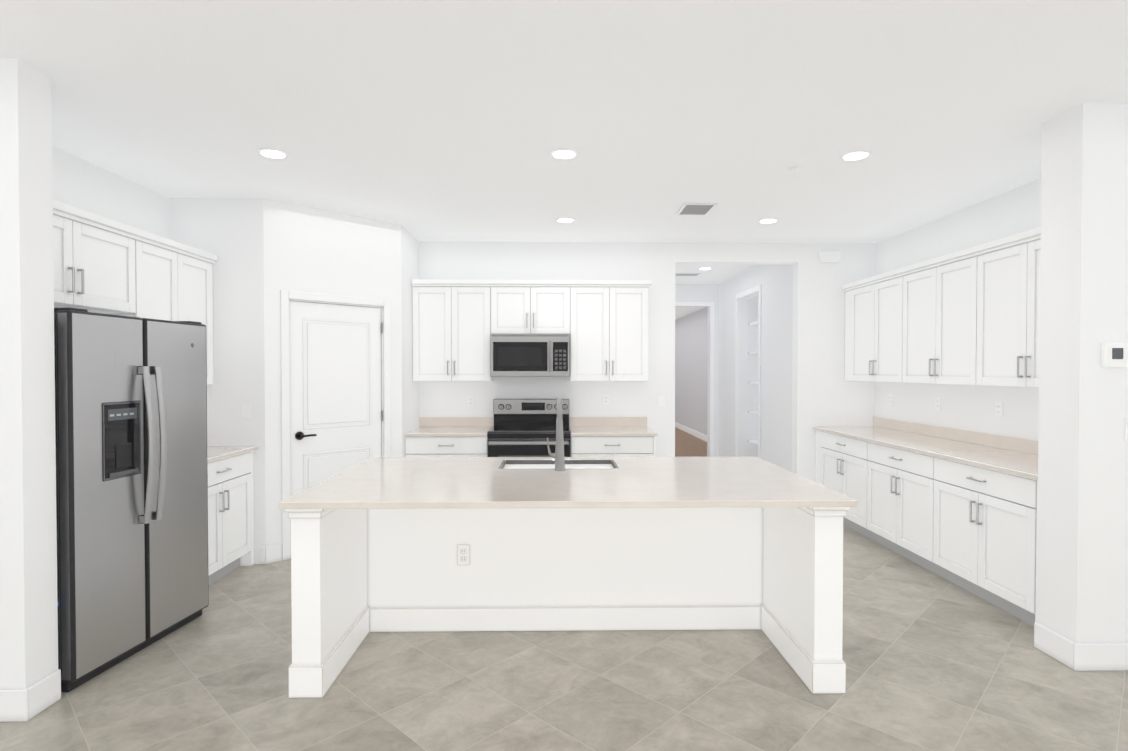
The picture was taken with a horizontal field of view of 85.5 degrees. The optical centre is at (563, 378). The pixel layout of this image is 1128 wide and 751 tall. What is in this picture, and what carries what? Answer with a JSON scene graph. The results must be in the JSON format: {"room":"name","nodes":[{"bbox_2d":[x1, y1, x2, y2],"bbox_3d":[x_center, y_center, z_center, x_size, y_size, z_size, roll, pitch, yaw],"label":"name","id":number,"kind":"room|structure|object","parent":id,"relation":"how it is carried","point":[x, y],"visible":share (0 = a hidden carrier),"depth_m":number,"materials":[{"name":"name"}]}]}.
{"room":"kitchen","nodes":[
{"label":"kitchen","id":0,"kind":"room"},
{"bbox_2d":[0,427,1127,750],"bbox_3d":[-0.031,1.431,6.944,10.400,0.100,22.240,0,1,-1],"label":"floor","id":1,"kind":"structure","parent":0,"point":[932,661],"depth_m":2.82,"materials":[{"name":"tile"}]},
{"bbox_2d":[54,308,208,691],"bbox_3d":[-2.499,0.550,3.253,0.776,1.765,0.915,0,1,6],"label":"refrigerator","id":2,"kind":"object","parent":1,"relation":"on","point":[131,476],"visible":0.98,"depth_m":3.07,"materials":[{"name":"silver metal"}]},
{"bbox_2d":[207,446,257,585],"bbox_3d":[-2.644,0.917,4.215,0.649,1.003,0.860,0,1,-1],"label":"base cabinet","id":3,"kind":"object","parent":1,"relation":"on","point":[231,543],"visible":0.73,"depth_m":4.33,"materials":[{"name":"white wood"}]},
{"bbox_2d":[404,429,489,456],"bbox_3d":[-1.086,0.958,5.910,0.754,0.871,0.619,0,1,-1],"label":"base cabinet","id":4,"kind":"object","parent":1,"relation":"on","point":[421,442],"depth_m":5.60,"materials":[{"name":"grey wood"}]},
{"bbox_2d":[487,399,570,456],"bbox_3d":[-0.324,0.800,5.861,0.762,1.188,0.718,0,1,-1],"label":"range","id":5,"kind":"object","parent":1,"relation":"on","point":[523,428],"visible":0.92,"depth_m":5.83,"materials":[{"name":"silver metal"}]},
{"bbox_2d":[284,509,849,697],"bbox_3d":[0.013,0.994,3.395,2.551,0.872,1.287,0,1,-1],"label":"kitchen island","id":6,"kind":"object","parent":1,"relation":"on","point":[557,541],"depth_m":3.45,"materials":[{"name":"wood"}]},
{"bbox_2d":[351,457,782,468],"bbox_3d":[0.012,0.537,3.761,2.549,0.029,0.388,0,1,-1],"label":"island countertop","id":7,"kind":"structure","parent":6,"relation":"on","point":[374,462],"depth_m":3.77,"materials":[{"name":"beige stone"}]},
{"bbox_2d":[499,457,618,468],"bbox_3d":[-0.033,0.649,3.761,0.709,0.250,0.379,0,1,-1],"label":"sink","id":8,"kind":"object","parent":7,"relation":"in","point":[508,462],"depth_m":3.93,"materials":[{"name":"silver metal"}]},
{"bbox_2d":[279,469,857,508],"bbox_3d":[0.021,0.546,3.126,2.549,0.030,0.890,0,1,-1],"label":"island countertop","id":9,"kind":"structure","parent":6,"relation":"on","point":[352,488],"depth_m":2.94,"materials":[{"name":"beige stone"}]},
{"bbox_2d":[547,421,566,468],"bbox_3d":[-0.046,0.383,3.513,0.107,0.285,0.066,0,1,-1],"label":"faucet","id":10,"kind":"object","parent":9,"relation":"on","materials":[{"name":"silver metal"}]},
{"bbox_2d":[570,429,655,456],"bbox_3d":[0.451,0.957,5.933,0.780,0.871,0.619,0,1,-1],"label":"base cabinet","id":11,"kind":"object","parent":1,"relation":"on","point":[590,437],"depth_m":5.62,"materials":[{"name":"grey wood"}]},
{"bbox_2d":[820,428,931,532],"bbox_3d":[2.897,0.961,5.654,0.618,0.871,0.976,0,1,-1],"label":"base cabinet","id":12,"kind":"object","parent":1,"relation":"on","point":[839,447],"depth_m":5.63,"materials":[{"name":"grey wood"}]},
{"bbox_2d":[860,440,999,566],"bbox_3d":[2.910,0.974,4.771,0.618,0.871,1.036,0,1,-1],"label":"base cabinet","id":13,"kind":"object","parent":1,"relation":"on","point":[891,471],"depth_m":4.79,"materials":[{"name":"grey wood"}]},
{"bbox_2d":[924,452,1037,625],"bbox_3d":[2.924,0.987,3.888,0.618,0.871,0.975,0,1,-1],"label":"base cabinet","id":14,"kind":"object","parent":1,"relation":"on","point":[957,507],"depth_m":3.81,"materials":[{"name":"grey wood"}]},
{"bbox_2d":[0,58,1127,688],"bbox_3d":[-0.031,-0.009,6.923,10.400,2.780,22.240,0,1,-1],"label":"wall","id":15,"kind":"structure","parent":0,"point":[1070,414],"depth_m":4.62,"materials":[{"name":"paint"}]},
{"bbox_2d":[53,208,140,315],"bbox_3d":[-2.792,-0.635,3.265,0.324,0.478,0.979,0,1,-1],"label":"upper cabinet","id":16,"kind":"object","parent":15,"relation":"attached to","point":[103,265],"depth_m":3.43,"materials":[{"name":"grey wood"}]},
{"bbox_2d":[130,236,216,384],"bbox_3d":[-2.806,-0.419,4.192,0.324,0.936,0.862,0,1,-1],"label":"upper cabinet","id":17,"kind":"object","parent":15,"relation":"attached to","point":[177,283],"depth_m":4.17,"materials":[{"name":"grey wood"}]},
{"bbox_2d":[280,290,390,560],"bbox_3d":[-1.895,0.358,5.089,0.168,2.098,0.936,1,1,44],"label":"door","id":18,"kind":"structure","parent":15,"relation":"attached to","point":[335,390],"depth_m":5.01,"materials":[{"name":"paint"}]},
{"bbox_2d":[411,283,493,380],"bbox_3d":[-1.087,-0.446,6.037,0.756,0.936,0.324,0,1,-1],"label":"upper cabinet","id":19,"kind":"object","parent":15,"relation":"attached to","point":[457,323],"depth_m":5.88,"materials":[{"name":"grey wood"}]},
{"bbox_2d":[467,396,473,406],"bbox_3d":[-0.952,0.228,6.206,0.070,0.115,0.008,0,1,-1],"label":"electrical outlet plate","id":20,"kind":"object","parent":15,"relation":"attached to","point":[470,399],"depth_m":6.21,"materials":[{"name":"white plastic"}]},
{"bbox_2d":[491,283,570,334],"bbox_3d":[-0.326,-0.675,6.045,0.768,0.479,0.324,0,1,-1],"label":"upper cabinet","id":21,"kind":"object","parent":15,"relation":"attached to","point":[516,308],"depth_m":5.89,"materials":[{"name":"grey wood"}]},
{"bbox_2d":[490,334,569,375],"bbox_3d":[-0.326,-0.228,5.983,0.758,0.404,0.460,0,1,-1],"label":"microwave","id":22,"kind":"object","parent":21,"relation":"attached to","point":[529,354],"visible":1,"depth_m":5.80,"materials":[{"name":"silver metal"}]},
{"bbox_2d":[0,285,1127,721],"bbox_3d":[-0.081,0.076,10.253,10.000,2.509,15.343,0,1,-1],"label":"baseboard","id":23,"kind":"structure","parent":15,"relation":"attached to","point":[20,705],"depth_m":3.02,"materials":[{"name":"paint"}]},
{"bbox_2d":[603,394,608,404],"bbox_3d":[0.429,0.213,6.227,0.070,0.115,0.008,0,1,-1],"label":"electrical outlet plate","id":24,"kind":"object","parent":15,"relation":"attached to","point":[605,396],"depth_m":6.23,"materials":[{"name":"white plastic"}]},
{"bbox_2d":[569,283,650,380],"bbox_3d":[0.437,-0.447,6.060,0.758,0.936,0.324,0,1,-1],"label":"upper cabinet","id":25,"kind":"object","parent":15,"relation":"attached to","point":[609,335],"depth_m":5.90,"materials":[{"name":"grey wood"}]},
{"bbox_2d":[818,252,840,261],"bbox_3d":[2.698,-1.239,6.222,0.226,0.092,0.046,0,1,-1],"label":"door chime","id":26,"kind":"object","parent":15,"relation":"attached to","point":[822,256],"depth_m":6.20,"materials":[{"name":"white plastic"}]},
{"bbox_2d":[849,275,896,382],"bbox_3d":[3.045,-0.440,5.635,0.324,0.936,0.976,0,1,-1],"label":"upper cabinet","id":27,"kind":"object","parent":15,"relation":"attached to","point":[873,304],"depth_m":5.66,"materials":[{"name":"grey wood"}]},
{"bbox_2d":[888,394,892,405],"bbox_3d":[3.198,0.204,5.974,0.008,0.115,0.070,0,1,-1],"label":"electrical outlet plate","id":28,"kind":"object","parent":15,"relation":"attached to","point":[890,396],"depth_m":5.97,"materials":[{"name":"white plastic"}]},
{"bbox_2d":[897,251,968,384],"bbox_3d":[3.058,-0.427,4.752,0.324,0.936,1.036,0,1,-1],"label":"upper cabinet","id":29,"kind":"object","parent":15,"relation":"attached to","point":[933,299],"depth_m":4.78,"materials":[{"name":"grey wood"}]},
{"bbox_2d":[935,397,940,410],"bbox_3d":[3.209,0.215,5.235,0.008,0.115,0.070,0,1,-1],"label":"electrical outlet plate","id":30,"kind":"object","parent":15,"relation":"attached to","point":[937,399],"depth_m":5.22,"materials":[{"name":"white plastic"}]},
{"bbox_2d":[995,401,1002,416],"bbox_3d":[3.220,0.226,4.515,0.008,0.115,0.070,0,1,-1],"label":"electrical outlet plate","id":31,"kind":"object","parent":15,"relation":"attached to","point":[999,405],"depth_m":4.51,"materials":[{"name":"white plastic"}]},
{"bbox_2d":[965,231,1040,387],"bbox_3d":[3.072,-0.415,3.869,0.324,0.936,0.975,0,1,-1],"label":"upper cabinet","id":32,"kind":"object","parent":15,"relation":"attached to","point":[969,316],"depth_m":4.03,"materials":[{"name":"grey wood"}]},
{"bbox_2d":[1101,343,1127,366],"bbox_3d":[2.691,-0.117,2.979,0.120,0.120,0.023,0,1,-1],"label":"thermostat","id":33,"kind":"object","parent":15,"relation":"attached to","point":[1114,354],"depth_m":2.97,"materials":[{"name":"white plastic"}]},
{"bbox_2d":[1125,418,1127,440],"bbox_3d":[2.829,0.248,2.993,0.145,0.115,0.008,0,1,-1],"label":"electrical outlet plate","id":34,"kind":"object","parent":15,"relation":"attached to","point":[1126,420],"depth_m":2.99,"materials":[{"name":"white plastic"}]},
{"bbox_2d":[0,0,1127,319],"bbox_3d":[-0.031,-1.459,6.902,10.400,0.120,22.240,0,1,-1],"label":"ceiling","id":35,"kind":"structure","parent":0,"point":[440,120],"depth_m":2.98,"materials":[{"name":"paint"}]},
{"bbox_2d":[258,148,287,158],"bbox_3d":[-1.717,-1.340,3.602,0.161,0.019,0.167,0,1,-1],"label":"recessed light","id":36,"kind":"object","parent":35,"relation":"in","point":[267,152],"depth_m":3.63,"materials":[{"name":"paint"}]},
{"bbox_2d":[551,148,577,158],"bbox_3d":[0.003,-1.340,3.602,0.154,0.019,0.167,0,1,-1],"label":"recessed light","id":37,"kind":"object","parent":35,"relation":"in","point":[563,153],"depth_m":3.63,"materials":[{"name":"paint"}]},
{"bbox_2d":[556,217,574,222],"bbox_3d":[0.013,-1.364,5.198,0.154,0.019,0.174,0,1,-1],"label":"recessed light","id":38,"kind":"object","parent":35,"relation":"in","point":[563,219],"depth_m":5.24,"materials":[{"name":"paint"}]},
{"bbox_2d":[675,273,700,275],"bbox_3d":[1.664,-1.414,8.268,0.340,0.010,0.160,0,1,-1],"label":"ceiling vent","id":39,"kind":"object","parent":35,"relation":"in","point":[676,274],"depth_m":8.23,"materials":[{"name":"metal"}]},
{"bbox_2d":[676,203,717,214],"bbox_3d":[1.063,-1.364,4.909,0.260,0.010,0.340,0,1,-1],"label":"ceiling vent","id":40,"kind":"object","parent":35,"relation":"in","point":[696,208],"depth_m":4.88,"materials":[{"name":"metal"}]},
{"bbox_2d":[698,267,710,269],"bbox_3d":[1.770,-1.400,7.683,0.151,0.019,0.153,0,1,-1],"label":"recessed light","id":41,"kind":"object","parent":35,"relation":"in","point":[702,268],"depth_m":7.75,"materials":[{"name":"paint"}]},
{"bbox_2d":[758,218,777,222],"bbox_3d":[1.751,-1.364,5.216,0.158,0.019,0.141,0,1,-1],"label":"recessed light","id":42,"kind":"object","parent":35,"relation":"in","point":[767,220],"depth_m":5.26,"materials":[{"name":"paint"}]},
{"bbox_2d":[841,150,870,160],"bbox_3d":[1.735,-1.341,3.636,0.164,0.019,0.170,0,1,-1],"label":"recessed light","id":43,"kind":"object","parent":35,"relation":"in","point":[858,154],"depth_m":3.66,"materials":[{"name":"paint"}]}
]}

